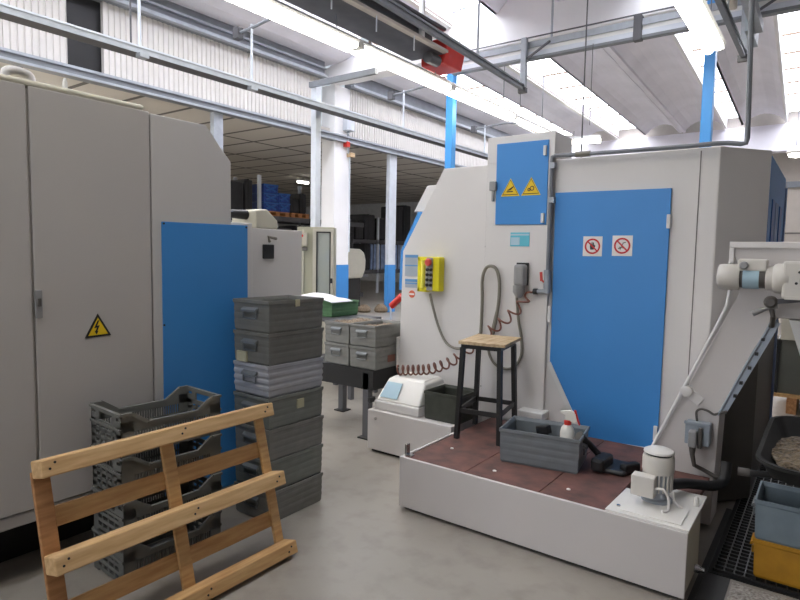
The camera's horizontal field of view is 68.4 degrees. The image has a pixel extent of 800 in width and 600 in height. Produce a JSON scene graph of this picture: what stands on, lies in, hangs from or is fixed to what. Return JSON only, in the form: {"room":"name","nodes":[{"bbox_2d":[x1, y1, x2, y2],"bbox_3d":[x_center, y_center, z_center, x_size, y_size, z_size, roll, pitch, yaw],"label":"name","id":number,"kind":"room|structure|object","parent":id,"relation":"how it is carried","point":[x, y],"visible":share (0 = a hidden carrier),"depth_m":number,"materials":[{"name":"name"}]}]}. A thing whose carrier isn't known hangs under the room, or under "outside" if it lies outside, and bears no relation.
{"room":"metal workshop","nodes":[
{"label":"metal workshop","id":0,"kind":"room"},
{"bbox_2d":[0,62,444,206],"bbox_3d":[-8.547,-4.503,19.040,17.250,0.160,31.000,4,6,36],"label":"ceiling","id":1,"kind":"structure","parent":0,"point":[281,157],"depth_m":17.48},
{"bbox_2d":[0,0,488,166],"bbox_3d":[-1.794,-4.448,13.454,0.080,1.140,28.000,4,6,36],"label":"wall","id":2,"kind":"structure","parent":0,"point":[156,35],"depth_m":11.05,"materials":[{"name":"metal"}]},
{"bbox_2d":[66,0,101,72],"bbox_3d":[-4.994,-4.168,9.238,0.040,1.140,0.600,4,6,36],"label":"window","id":3,"kind":"structure","parent":2,"relation":"attached to","point":[81,13],"depth_m":9.25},
{"bbox_2d":[0,47,466,167],"bbox_3d":[-1.773,-3.798,13.482,0.200,0.160,28.000,4,6,36],"label":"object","id":4,"kind":"structure","parent":2,"relation":"attached to","point":[8,56],"depth_m":10.42,"materials":[{"name":"metal"}]},
{"bbox_2d":[93,0,512,137],"bbox_3d":[-1.708,-5.190,13.342,0.300,0.360,28.000,4,6,36],"label":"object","id":5,"kind":"structure","parent":2,"relation":"attached to","point":[167,12],"depth_m":11.91,"materials":[{"name":"metal"}]},
{"bbox_2d":[168,0,360,65],"bbox_3d":[-5.600,-5.160,7.069,1.249,0.440,15.157,4,6,34],"label":"ceiling","id":6,"kind":"structure","parent":0,"point":[225,11],"depth_m":11.47,"materials":[{"name":"concrete"}]},
{"bbox_2d":[301,202,418,281],"bbox_3d":[0.704,-3.123,31.721,17.400,4.400,0.200,4,6,36],"label":"wall","id":7,"kind":"structure","parent":0,"point":[371,209],"depth_m":33.09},
{"bbox_2d":[0,280,799,599],"bbox_3d":[-1.877,0.516,14.469,34.000,0.200,31.000,4,6,36],"label":"floor","id":8,"kind":"structure","parent":0,"point":[357,542],"depth_m":3.10,"materials":[{"name":"concrete"}]},
{"bbox_2d":[0,65,152,562],"bbox_3d":[-2.274,0.165,2.422,0.572,2.405,2.388,4,6,36],"label":"tall cabinet","id":9,"kind":"object","parent":8,"relation":"on","point":[76,293],"visible":0.84,"depth_m":2.85,"materials":[{"name":"grey metal"}]},
{"bbox_2d":[92,510,221,578],"bbox_3d":[-1.250,1.233,3.058,0.328,0.210,0.543,5,6,39],"label":"plastic crate","id":10,"kind":"object","parent":8,"relation":"on","point":[123,562],"visible":0.36,"depth_m":2.91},
{"bbox_2d":[91,472,222,532],"bbox_3d":[-1.241,1.024,3.040,0.328,0.210,0.543,5,6,39],"label":"plastic crate","id":11,"kind":"object","parent":10,"relation":"on","point":[111,519],"visible":0.42,"depth_m":2.90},
{"bbox_2d":[90,433,221,489],"bbox_3d":[-1.240,0.815,3.026,0.328,0.210,0.543,5,6,39],"label":"plastic crate","id":12,"kind":"object","parent":11,"relation":"on","point":[125,470],"visible":0.44,"depth_m":2.90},
{"bbox_2d":[89,385,221,458],"bbox_3d":[-1.236,0.605,3.007,0.328,0.210,0.543,5,6,39],"label":"plastic crate","id":13,"kind":"object","parent":12,"relation":"on","point":[126,421],"visible":0.74,"depth_m":2.96,"materials":[{"name":"plastic"}]},
{"bbox_2d":[30,403,297,599],"bbox_3d":[-0.988,0.975,2.689,0.299,0.788,1.148,4,6,36],"label":"wooden pallet","id":14,"kind":"object","parent":8,"relation":"on","point":[56,562],"visible":1,"depth_m":2.65,"materials":[{"name":"brown wood"}]},
{"bbox_2d":[210,112,222,149],"bbox_3d":[-3.541,-1.476,11.406,0.120,4.200,0.204,4,6,36],"label":"column","id":15,"kind":"structure","parent":8,"relation":"on","point":[216,119],"depth_m":11.21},
{"bbox_2d":[141,114,301,501],"bbox_3d":[-1.226,0.101,3.869,0.570,2.300,1.178,4,6,36],"label":"machine","id":16,"kind":"object","parent":8,"relation":"on","point":[202,260],"visible":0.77,"depth_m":3.45,"materials":[{"name":"grey metal"}]},
{"bbox_2d":[234,471,322,519],"bbox_3d":[-0.756,1.202,3.700,0.318,0.187,0.491,4,6,35],"label":"crate","id":17,"kind":"object","parent":8,"relation":"on","point":[297,496],"visible":0.52,"depth_m":3.58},
{"bbox_2d":[235,443,322,490],"bbox_3d":[-0.754,1.015,3.688,0.318,0.187,0.491,4,6,35],"label":"crate","id":18,"kind":"object","parent":17,"relation":"on","point":[300,465],"visible":0.56,"depth_m":3.58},
{"bbox_2d":[235,414,323,461],"bbox_3d":[-0.749,0.828,3.674,0.318,0.187,0.491,4,6,37],"label":"crate","id":19,"kind":"object","parent":18,"relation":"on","point":[289,439],"visible":0.66,"depth_m":3.55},
{"bbox_2d":[233,386,322,429],"bbox_3d":[-0.748,0.642,3.653,0.321,0.187,0.491,4,6,37],"label":"crate","id":20,"kind":"object","parent":19,"relation":"on","point":[291,408],"visible":0.67,"depth_m":3.53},
{"bbox_2d":[233,356,323,397],"bbox_3d":[-0.746,0.455,3.644,0.318,0.187,0.491,4,6,37],"label":"crate","id":21,"kind":"object","parent":20,"relation":"on","point":[251,378],"visible":0.93,"depth_m":3.50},
{"bbox_2d":[233,327,323,365],"bbox_3d":[-0.742,0.268,3.629,0.318,0.187,0.491,4,6,36],"label":"crate","id":22,"kind":"object","parent":21,"relation":"on","point":[265,349],"visible":0.92,"depth_m":3.48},
{"bbox_2d":[233,295,323,333],"bbox_3d":[-0.738,0.080,3.609,0.321,0.189,0.491,4,6,36],"label":"crate","id":23,"kind":"object","parent":22,"relation":"on","point":[280,313],"visible":1,"depth_m":3.48,"materials":[{"name":"plastic"}]},
{"bbox_2d":[231,175,363,296],"bbox_3d":[-3.935,-1.713,17.450,1.100,3.695,7.600,4,6,36],"label":"storage rack","id":24,"kind":"object","parent":8,"relation":"on","point":[281,220],"visible":0.16,"depth_m":17.56,"materials":[{"name":"metal"}]},
{"bbox_2d":[231,181,242,209],"bbox_3d":[-5.136,-2.764,15.560,0.812,0.853,1.852,4,6,36],"label":"load","id":25,"kind":"object","parent":24,"relation":"on","point":[236,187],"visible":0.12,"depth_m":15.88},
{"bbox_2d":[231,179,251,209],"bbox_3d":[-4.479,-2.873,16.448,0.812,0.953,0.264,4,6,36],"label":"load","id":26,"kind":"object","parent":24,"relation":"on","point":[247,184],"visible":0.3,"depth_m":16.17},
{"bbox_2d":[269,211,288,216],"bbox_3d":[-3.924,-2.515,17.278,1.020,0.130,0.874,4,6,36],"label":"pallet","id":27,"kind":"object","parent":24,"relation":"on","point":[273,213],"visible":0.3,"depth_m":17.04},
{"bbox_2d":[252,201,277,211],"bbox_3d":[-3.999,-2.689,17.022,0.820,0.248,0.538,4,6,36],"label":"crate","id":28,"kind":"object","parent":27,"relation":"on","point":[270,206],"visible":0.58,"depth_m":16.78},
{"bbox_2d":[252,192,278,202],"bbox_3d":[-3.994,-2.940,17.002,0.820,0.248,0.538,4,6,36],"label":"crate","id":29,"kind":"object","parent":28,"relation":"on","point":[266,197],"visible":0.66,"depth_m":16.76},
{"bbox_2d":[252,183,278,193],"bbox_3d":[-3.990,-3.192,16.982,0.820,0.248,0.538,4,6,36],"label":"crate","id":30,"kind":"object","parent":29,"relation":"on","point":[266,188],"visible":0.65,"depth_m":16.74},
{"bbox_2d":[289,213,308,218],"bbox_3d":[-3.399,-2.563,17.992,1.020,0.130,0.742,4,6,36],"label":"pallet","id":31,"kind":"object","parent":24,"relation":"on","point":[295,215],"visible":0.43,"depth_m":17.68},
{"bbox_2d":[290,193,305,213],"bbox_3d":[-3.263,-2.958,18.154,0.812,0.614,0.274,4,6,36],"label":"load","id":32,"kind":"object","parent":31,"relation":"on","point":[300,197],"visible":0.48,"depth_m":17.89},
{"bbox_2d":[273,216,363,223],"bbox_3d":[-3.922,-2.448,17.391,1.100,0.020,7.600,4,6,36],"label":"shelf","id":33,"kind":"object","parent":24,"relation":"attached to","point":[276,217],"depth_m":17.72,"materials":[{"name":"metal"}]},
{"bbox_2d":[297,227,336,353],"bbox_3d":[-1.079,0.013,7.590,0.465,1.887,0.370,1,5,0],"label":"tall cabinet","id":34,"kind":"object","parent":8,"relation":"on","point":[318,243],"visible":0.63,"depth_m":7.45,"materials":[{"name":"beige metal"}]},
{"bbox_2d":[321,84,349,298],"bbox_3d":[-1.574,-2.322,14.267,0.428,5.500,0.550,4,6,36],"label":"column","id":35,"kind":"structure","parent":8,"relation":"on","point":[335,161],"depth_m":14.05,"materials":[{"name":"paint"}]},
{"bbox_2d":[343,118,354,251],"bbox_3d":[-1.231,-2.793,14.194,0.160,3.263,0.320,4,6,36],"label":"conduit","id":36,"kind":"object","parent":35,"relation":"attached to","point":[348,125],"visible":0.7,"depth_m":14.11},
{"bbox_2d":[309,68,377,226],"bbox_3d":[-0.972,-1.447,9.905,1.548,4.473,0.300,4,6,36],"label":"steel post","id":37,"kind":"object","parent":8,"relation":"on","point":[315,86],"visible":0.55,"depth_m":10.12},
{"bbox_2d":[0,0,519,159],"bbox_3d":[0.949,-4.327,12.066,1.590,2.062,19.000,4,6,36],"label":"cable tray","id":38,"kind":"object","parent":37,"relation":"attached to","point":[11,13],"visible":0.75,"depth_m":8.07,"materials":[{"name":"metal"}]},
{"bbox_2d":[443,9,516,120],"bbox_3d":[1.610,-4.509,11.382,0.322,1.567,2.500,4,6,36],"label":"lamp","id":39,"kind":"object","parent":38,"relation":"hanging from","point":[458,92],"visible":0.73,"depth_m":11.20,"materials":[{"name":"white paint"}]},
{"bbox_2d":[322,314,381,399],"bbox_3d":[-0.648,0.617,6.734,0.703,0.874,0.500,4,6,36],"label":"side table","id":40,"kind":"object","parent":8,"relation":"on","point":[350,389],"visible":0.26,"depth_m":6.54,"materials":[{"name":"metal"}]},
{"bbox_2d":[322,299,358,316],"bbox_3d":[-0.907,0.075,6.888,0.733,0.171,0.501,4,6,36],"label":"crate","id":41,"kind":"object","parent":40,"relation":"on","point":[341,308],"visible":0.46,"depth_m":6.62,"materials":[{"name":"green plastic"}]},
{"bbox_2d":[301,293,351,302],"bbox_3d":[-0.891,-0.036,6.751,0.680,0.076,0.410,4,6,36],"label":"pile","id":42,"kind":"object","parent":41,"relation":"on","point":[327,297],"visible":0.67,"depth_m":6.67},
{"bbox_2d":[310,214,404,292],"bbox_3d":[-0.682,-1.843,24.352,1.000,2.972,7.602,4,6,36],"label":"storage rack","id":43,"kind":"object","parent":8,"relation":"on","point":[377,241],"visible":0.16,"depth_m":23.24,"materials":[{"name":"metal"}]},
{"bbox_2d":[353,244,369,269],"bbox_3d":[-1.583,-1.702,23.082,0.812,1.015,0.366,4,6,36],"label":"load","id":44,"kind":"object","parent":43,"relation":"on","point":[365,248],"visible":0.48,"depth_m":22.83},
{"bbox_2d":[350,214,374,239],"bbox_3d":[-1.489,-2.856,23.090,0.812,0.974,0.645,4,6,36],"label":"load","id":45,"kind":"object","parent":43,"relation":"on","point":[368,220],"visible":0.64,"depth_m":22.80},
{"bbox_2d":[369,244,375,269],"bbox_3d":[-1.354,-1.723,23.393,0.812,1.015,0.345,4,6,36],"label":"load","id":46,"kind":"object","parent":43,"relation":"on","point":[372,246],"visible":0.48,"depth_m":23.12},
{"bbox_2d":[374,218,384,239],"bbox_3d":[-1.034,-2.847,23.714,0.812,0.872,0.453,4,6,36],"label":"load","id":47,"kind":"object","parent":43,"relation":"on","point":[381,220],"visible":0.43,"depth_m":23.42},
{"bbox_2d":[375,244,383,269],"bbox_3d":[-1.071,-1.748,23.778,0.812,1.015,0.421,4,6,36],"label":"load","id":48,"kind":"object","parent":43,"relation":"on","point":[381,246],"visible":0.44,"depth_m":23.55},
{"bbox_2d":[381,206,402,240],"bbox_3d":[-0.352,-3.183,24.612,0.812,1.423,0.490,4,6,36],"label":"load","id":49,"kind":"object","parent":43,"relation":"on","point":[399,210],"visible":0.41,"depth_m":24.43},
{"bbox_2d":[384,245,399,268],"bbox_3d":[-0.404,-1.809,24.685,0.812,1.015,0.350,4,6,36],"label":"load","id":50,"kind":"object","parent":43,"relation":"on","point":[397,247],"visible":0.44,"depth_m":24.44},
{"bbox_2d":[397,205,410,240],"bbox_3d":[-0.025,-3.252,25.053,0.812,1.503,0.544,4,6,36],"label":"load","id":51,"kind":"object","parent":43,"relation":"on","point":[406,216],"visible":0.38,"depth_m":24.74},
{"bbox_2d":[348,248,367,305],"bbox_3d":[-1.526,-0.677,17.459,0.700,1.714,1.475,4,6,36],"label":"machine","id":52,"kind":"object","parent":8,"relation":"on","point":[356,257],"visible":0.39,"depth_m":17.20,"materials":[{"name":"beige metal"}]},
{"bbox_2d":[322,354,398,440],"bbox_3d":[-0.426,0.857,5.511,0.910,0.600,0.650,4,6,36],"label":"workbench","id":53,"kind":"object","parent":8,"relation":"on","point":[368,380],"visible":0.41,"depth_m":5.12,"materials":[{"name":"metal"}]},
{"bbox_2d":[324,341,350,365],"bbox_3d":[-0.430,0.467,5.413,0.290,0.190,0.501,4,6,37],"label":"crate","id":54,"kind":"object","parent":53,"relation":"on","point":[335,353],"visible":0.48,"depth_m":5.22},
{"bbox_2d":[325,317,379,344],"bbox_3d":[-0.426,0.277,5.398,0.290,0.190,0.501,4,6,36],"label":"crate","id":55,"kind":"object","parent":54,"relation":"on","point":[336,332],"visible":0.5,"depth_m":5.22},
{"bbox_2d":[349,345,395,370],"bbox_3d":[-0.192,0.485,5.239,0.291,0.190,0.501,4,6,36],"label":"crate","id":56,"kind":"object","parent":53,"relation":"on","point":[375,359],"visible":0.76,"depth_m":5.07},
{"bbox_2d":[349,319,400,347],"bbox_3d":[-0.189,0.295,5.225,0.290,0.190,0.501,4,6,36],"label":"crate","id":57,"kind":"object","parent":56,"relation":"on","point":[362,334],"visible":0.94,"depth_m":5.07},
{"bbox_2d":[384,154,396,311],"bbox_3d":[-0.254,-1.774,15.876,0.129,4.200,0.320,4,6,36],"label":"column","id":58,"kind":"structure","parent":8,"relation":"on","point":[391,171],"depth_m":15.80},
{"bbox_2d":[389,293,401,319],"bbox_3d":[-0.096,0.515,6.193,0.236,1.183,0.249,0,5,-12],"label":"lever","id":59,"kind":"object","parent":8,"relation":"on","point":[397,300],"visible":0.27,"depth_m":6.11,"materials":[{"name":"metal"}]},
{"bbox_2d":[367,372,481,457],"bbox_3d":[0.195,0.933,4.691,0.795,0.600,0.482,4,6,36],"label":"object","id":60,"kind":"object","parent":8,"relation":"on","point":[396,419],"visible":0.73,"depth_m":4.61,"materials":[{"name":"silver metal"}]},
{"bbox_2d":[424,384,473,423],"bbox_3d":[0.394,0.796,4.512,0.356,0.215,0.300,4,6,36],"label":"crate","id":61,"kind":"object","parent":60,"relation":"on","point":[440,401],"visible":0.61,"depth_m":4.42,"materials":[{"name":"plastic"}]},
{"bbox_2d":[445,74,456,168],"bbox_3d":[0.958,-1.954,11.491,0.280,5.300,0.280,4,6,36],"label":"post","id":62,"kind":"object","parent":8,"relation":"on","point":[451,103],"visible":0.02,"depth_m":11.33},
{"bbox_2d":[399,418,709,598],"bbox_3d":[1.006,1.127,3.674,1.645,0.405,1.180,4,6,36],"label":"platform","id":63,"kind":"object","parent":8,"relation":"on","point":[529,507],"visible":0.9,"depth_m":3.24,"materials":[{"name":"white metal"}]},
{"bbox_2d":[454,334,520,445],"bbox_3d":[0.620,0.611,4.142,0.347,0.681,0.443,3,5,26],"label":"stool","id":64,"kind":"object","parent":63,"relation":"on","point":[497,343],"visible":0.98,"depth_m":4.04,"materials":[{"name":"black metal"}]},
{"bbox_2d":[499,415,589,473],"bbox_3d":[0.898,0.892,3.660,0.525,0.208,0.325,3,5,27],"label":"crate","id":65,"kind":"object","parent":63,"relation":"on","point":[520,443],"visible":0.91,"depth_m":3.54,"materials":[{"name":"plastic"}]},
{"bbox_2d":[536,425,551,434],"bbox_3d":[0.914,0.878,3.735,0.069,0.183,0.093,-3,6,-42],"label":"fitting","id":66,"kind":"object","parent":65,"relation":"in","point":[541,429],"visible":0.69,"depth_m":3.70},
{"bbox_2d":[560,410,579,438],"bbox_3d":[1.011,0.820,3.514,0.119,0.338,0.066,4,6,36],"label":"spray bottle","id":67,"kind":"object","parent":65,"relation":"in","point":[567,431],"visible":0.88,"depth_m":3.49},
{"bbox_2d":[575,431,639,475],"bbox_3d":[1.246,0.903,3.525,0.350,0.220,0.269,4,6,36],"label":"foot pedal","id":68,"kind":"object","parent":63,"relation":"on","point":[603,462],"depth_m":3.46,"materials":[{"name":"plastic"}]},
{"bbox_2d":[605,445,706,591],"bbox_3d":[1.346,1.056,3.022,0.430,0.590,0.499,4,6,36],"label":"pump","id":69,"kind":"object","parent":63,"relation":"on","point":[651,497],"visible":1,"depth_m":2.96,"materials":[{"name":"silver metal"}]},
{"bbox_2d":[673,461,731,490],"bbox_3d":[1.615,0.965,3.188,0.462,0.152,0.079,0,5,-17],"label":"hose","id":70,"kind":"object","parent":69,"relation":"attached to","point":[723,480],"visible":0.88,"depth_m":3.18,"materials":[{"name":"rubber"}]},
{"bbox_2d":[396,131,787,501],"bbox_3d":[1.515,-0.017,5.026,2.799,2.487,1.920,4,6,36],"label":"machining center","id":71,"kind":"object","parent":8,"relation":"on","point":[640,241],"visible":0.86,"depth_m":4.12,"materials":[{"name":"white paint"}]},
{"bbox_2d":[414,185,435,211],"bbox_3d":[0.403,-0.891,5.300,0.325,0.234,0.500,4,6,36],"label":"hood","id":72,"kind":"object","parent":71,"relation":"attached to","point":[427,193],"depth_m":5.13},
{"bbox_2d":[417,257,459,349],"bbox_3d":[0.377,0.026,4.767,0.553,0.745,0.126,4,6,36],"label":"control box","id":73,"kind":"object","parent":71,"relation":"attached to","point":[434,280],"visible":0.86,"depth_m":4.82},
{"bbox_2d":[396,291,531,375],"bbox_3d":[0.461,0.277,4.553,1.102,0.739,0.127,3,5,27],"label":"hose","id":74,"kind":"object","parent":71,"relation":"attached to","point":[526,298],"visible":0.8,"depth_m":4.62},
{"bbox_2d":[479,264,500,334],"bbox_3d":[0.685,0.070,4.514,0.184,0.685,0.031,4,6,36],"label":"hose","id":75,"kind":"object","parent":71,"relation":"attached to","point":[494,267],"visible":0.78,"depth_m":4.50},
{"bbox_2d":[487,264,527,369],"bbox_3d":[0.790,0.135,4.435,0.322,0.810,0.106,4,6,36],"label":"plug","id":76,"kind":"object","parent":71,"relation":"attached to","point":[520,270],"visible":0.76,"depth_m":4.32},
{"bbox_2d":[517,263,528,285],"bbox_3d":[0.911,-0.194,4.383,0.095,0.168,0.020,4,6,36],"label":"socket","id":77,"kind":"object","parent":71,"relation":"attached to","point":[527,264],"depth_m":4.35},
{"bbox_2d":[532,0,754,293],"bbox_3d":[1.551,-2.238,3.755,1.323,4.489,0.052,4,6,36],"label":"pipe","id":78,"kind":"object","parent":71,"relation":"attached to","point":[553,165],"visible":1,"depth_m":3.75,"materials":[{"name":"metal"}]},
{"bbox_2d":[699,0,716,147],"bbox_3d":[4.568,-1.979,8.840,0.280,5.900,0.280,4,6,36],"label":"post","id":79,"kind":"object","parent":8,"relation":"on","point":[710,60],"visible":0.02,"depth_m":8.70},
{"bbox_2d":[687,508,731,599],"bbox_3d":[1.585,1.393,2.967,0.137,0.008,1.900,4,6,36],"label":"plate","id":80,"kind":"object","parent":8,"relation":"on","point":[707,585],"visible":0.93,"depth_m":2.92,"materials":[{"name":"black metal"}]},
{"bbox_2d":[651,242,799,524],"bbox_3d":[2.069,0.516,3.252,1.289,1.666,0.515,4,6,36],"label":"conveyor","id":81,"kind":"object","parent":8,"relation":"on","point":[766,275],"visible":0.96,"depth_m":3.34,"materials":[{"name":"metal"}]},
{"bbox_2d":[707,463,799,599],"bbox_3d":[3.070,1.316,4.170,1.040,0.022,3.640,4,6,36],"label":"floor grating","id":82,"kind":"object","parent":8,"relation":"on","point":[733,558],"depth_m":3.21,"materials":[{"name":"black metal"}]},
{"bbox_2d":[737,416,799,485],"bbox_3d":[2.377,1.070,3.118,0.948,0.665,1.497,4,6,36],"label":"wheelbarrow","id":83,"kind":"object","parent":82,"relation":"on","point":[778,427],"visible":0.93,"depth_m":2.99,"materials":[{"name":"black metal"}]},
{"bbox_2d":[756,416,799,485],"bbox_3d":[2.309,0.806,2.926,0.865,0.110,1.137,4,6,36],"label":"tray","id":84,"kind":"object","parent":83,"relation":"on","point":[778,427],"depth_m":3.07,"materials":[{"name":"plastic"}]},
{"bbox_2d":[771,436,799,470],"bbox_3d":[2.309,0.807,2.927,0.785,0.104,0.937,4,6,36],"label":"chips","id":85,"kind":"object","parent":83,"relation":"in","point":[786,453],"visible":0.93,"depth_m":2.98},
{"bbox_2d":[750,532,799,588],"bbox_3d":[2.042,1.288,2.904,0.540,0.195,0.300,4,6,36],"label":"crate","id":86,"kind":"object","parent":82,"relation":"on","point":[774,562],"visible":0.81,"depth_m":2.87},
{"bbox_2d":[751,480,799,549],"bbox_3d":[2.041,1.090,2.891,0.540,0.200,0.310,4,6,36],"label":"crate","id":87,"kind":"object","parent":86,"relation":"on","point":[776,510],"visible":1,"depth_m":2.88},
{"bbox_2d":[727,582,789,599],"bbox_3d":[1.818,1.425,2.519,0.750,0.018,0.450,4,6,36],"label":"granules","id":88,"kind":"object","parent":8,"relation":"on","point":[737,591],"visible":1,"depth_m":2.80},
{"bbox_2d":[773,318,799,414],"bbox_3d":[4.695,0.620,6.198,1.210,1.144,0.940,4,6,36],"label":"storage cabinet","id":89,"kind":"object","parent":8,"relation":"on","point":[787,367],"visible":0.83,"depth_m":6.13,"materials":[{"name":"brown metal"}]},
{"bbox_2d":[777,181,799,336],"bbox_3d":[8.355,-0.743,11.564,1.440,3.136,0.630,4,6,36],"label":"tall cabinet","id":90,"kind":"object","parent":8,"relation":"on","point":[792,223],"visible":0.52,"depth_m":11.60,"materials":[{"name":"metal"}]},
{"bbox_2d":[400,0,452,23],"bbox_3d":[-3.746,-5.238,5.700,1.339,0.440,15.160,4,6,34],"label":"ceiling","id":91,"kind":"structure","parent":0,"point":[436,5],"depth_m":11.18,"materials":[{"name":"concrete"}]},
{"bbox_2d":[405,0,799,75],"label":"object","id":92,"kind":"structure","parent":91,"relation":"attached to","point":[452,4],"depth_m":9.35,"materials":[{"name":"glass"}]},
{"bbox_2d":[589,49,592,124],"bbox_3d":[3.039,-3.421,9.347,0.010,1.261,0.012,4,6,36],"label":"hanging cable","id":93,"kind":"object","parent":92,"relation":"hanging from","point":[592,49],"visible":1,"depth_m":9.34,"materials":[{"name":"metal"}]},
{"bbox_2d":[570,135,600,144],"bbox_3d":[5.985,-5.386,19.480,1.280,0.453,0.220,4,6,36],"label":"lamp","id":94,"kind":"object","parent":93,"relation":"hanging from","point":[587,139],"visible":0.75,"depth_m":19.27,"materials":[{"name":"white paint"}]},
{"bbox_2d":[330,44,535,134],"bbox_3d":[2.337,-5.950,18.739,1.249,0.440,12.505,4,6,34],"label":"ceiling","id":95,"kind":"structure","parent":0,"point":[397,82],"depth_m":16.73,"materials":[{"name":"concrete"}]},
{"bbox_2d":[324,0,706,85],"bbox_3d":[5.111,-5.012,8.810,16.750,1.030,0.400,4,6,36],"label":"skylight","id":96,"kind":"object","parent":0,"point":[517,19],"depth_m":10.67,"materials":[{"name":"glass"}]},
{"bbox_2d":[477,0,564,13],"bbox_3d":[-1.389,-5.023,3.981,2.668,0.510,15.209,4,6,34],"label":"ceiling","id":97,"kind":"structure","parent":0,"point":[495,5],"depth_m":10.72,"materials":[{"name":"concrete"}]},
{"bbox_2d":[284,0,447,60],"bbox_3d":[-2.844,-4.209,5.137,0.750,1.430,11.350,4,6,36],"label":"girder","id":98,"kind":"object","parent":97,"relation":"hanging from","point":[369,20],"visible":0.95,"depth_m":8.57,"materials":[{"name":"metal"}]},
{"bbox_2d":[226,0,361,51],"bbox_3d":[-1.376,-3.656,7.382,0.322,0.397,2.400,4,6,36],"label":"lamp","id":99,"kind":"object","parent":98,"relation":"hanging from","point":[278,11],"visible":1,"depth_m":7.46,"materials":[{"name":"white paint"}]},
{"bbox_2d":[350,39,453,92],"bbox_3d":[0.090,-3.724,9.382,0.322,0.267,2.440,4,6,36],"label":"lamp","id":100,"kind":"object","parent":98,"relation":"hanging from","point":[371,53],"visible":0.91,"depth_m":9.16,"materials":[{"name":"white paint"}]},
{"bbox_2d":[421,39,463,75],"bbox_3d":[0.614,-4.059,9.813,0.496,0.490,0.990,4,6,36],"label":"hoist","id":101,"kind":"object","parent":98,"relation":"hanging from","point":[450,62],"visible":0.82,"depth_m":9.80,"materials":[{"name":"metal"}]},
{"bbox_2d":[373,0,550,93],"bbox_3d":[-0.530,-4.073,6.029,0.527,1.660,9.511,4,6,36],"label":"rail","id":102,"kind":"object","parent":97,"relation":"hanging from","point":[393,6],"visible":1,"depth_m":8.44,"materials":[{"name":"metal"}]},
{"bbox_2d":[428,8,618,136],"bbox_3d":[4.190,-6.029,17.370,1.339,0.440,12.508,4,6,34],"label":"ceiling","id":103,"kind":"structure","parent":0,"point":[554,111],"depth_m":17.83,"materials":[{"name":"paint"}]},
{"bbox_2d":[368,41,574,135],"bbox_3d":[3.229,-6.010,18.078,1.159,0.365,12.501,4,6,34],"label":"window","id":104,"kind":"structure","parent":103,"relation":"attached to","point":[464,81],"depth_m":18.32,"materials":[{"name":"glass"}]},
{"bbox_2d":[505,58,644,138],"bbox_3d":[5.083,-5.868,16.724,1.079,0.365,12.498,4,6,34],"label":"window","id":105,"kind":"structure","parent":103,"relation":"attached to","point":[553,72],"depth_m":16.97,"materials":[{"name":"glass"}]},
{"bbox_2d":[552,33,726,134],"bbox_3d":[6.547,-5.814,15.651,2.668,0.510,12.557,4,6,34],"label":"ceiling","id":106,"kind":"structure","parent":0,"point":[650,83],"depth_m":15.57,"materials":[{"name":"concrete"}]},
{"bbox_2d":[510,69,550,132],"bbox_3d":[2.971,-4.646,13.231,0.198,1.541,1.900,4,6,36],"label":"lamp","id":107,"kind":"object","parent":106,"relation":"hanging from","point":[519,119],"visible":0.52,"depth_m":13.18,"materials":[{"name":"white paint"}]},
{"bbox_2d":[566,111,799,140],"bbox_3d":[12.735,-6.035,19.352,17.000,0.800,0.150,4,6,36],"label":"wall","id":108,"kind":"structure","parent":0,"point":[762,119],"depth_m":20.84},
{"bbox_2d":[572,122,799,157],"bbox_3d":[12.689,-5.277,19.156,16.750,0.880,0.400,4,6,36],"label":"beam","id":109,"kind":"structure","parent":0,"point":[777,138],"depth_m":19.99,"materials":[{"name":"concrete"}]},
{"bbox_2d":[717,16,787,124],"bbox_3d":[8.498,-5.700,14.223,1.289,0.440,12.506,4,6,34],"label":"ceiling","id":110,"kind":"structure","parent":0,"point":[766,85],"depth_m":14.90,"materials":[{"name":"concrete"}]},
{"bbox_2d":[671,31,742,127],"bbox_3d":[7.795,-5.669,14.742,0.570,0.350,12.480,4,6,34],"label":"window","id":111,"kind":"structure","parent":110,"relation":"attached to","point":[724,99],"depth_m":14.91,"materials":[{"name":"glass"}]},
{"bbox_2d":[772,153,799,181],"bbox_3d":[13.479,-3.090,20.337,16.600,6.600,0.200,4,6,36],"label":"wall","id":112,"kind":"structure","parent":0,"point":[789,166],"depth_m":20.21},
{"bbox_3d":[11.064,-5.470,12.351,3.161,0.510,12.450,4,6,36],"label":"ceiling","id":113,"kind":"structure","parent":0,"visible":0},
{"bbox_2d":[773,11,799,121],"bbox_3d":[9.492,-5.540,13.503,1.319,0.350,12.507,4,6,34],"label":"window","id":114,"kind":"structure","parent":113,"relation":"attached to","point":[790,22],"depth_m":13.61,"materials":[{"name":"glass"}]},
{"bbox_2d":[786,105,799,157],"bbox_3d":[11.076,-4.699,16.403,0.480,1.451,0.480,4,6,36],"label":"lamp","id":115,"kind":"object","parent":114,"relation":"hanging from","point":[794,151],"visible":1,"depth_m":16.36,"materials":[{"name":"metal"}]},
{"bbox_3d":[0.562,-4.910,2.553,1.849,0.440,15.100,4,6,36],"label":"ceiling","id":116,"kind":"structure","parent":0,"visible":0},
{"bbox_2d":[580,0,587,157],"bbox_3d":[1.632,-2.983,5.065,0.010,3.502,0.012,4,6,36],"label":"hanging cable","id":117,"kind":"object","parent":116,"relation":"hanging from","point":[587,0],"visible":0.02,"depth_m":5.14,"materials":[{"name":"metal"}]},
{"bbox_2d":[671,0,726,54],"bbox_3d":[3.647,-4.134,7.143,0.322,1.567,2.450,4,6,36],"label":"lamp","id":118,"kind":"object","parent":116,"relation":"hanging from","point":[697,15],"visible":1,"depth_m":7.25,"materials":[{"name":"white paint"}]},
{"bbox_2d":[714,0,775,62],"bbox_3d":[2.082,-3.854,4.123,0.567,1.700,9.510,4,6,36],"label":"rail","id":119,"kind":"object","parent":116,"relation":"hanging from","point":[724,6],"visible":0.75,"depth_m":7.29,"materials":[{"name":"metal"}]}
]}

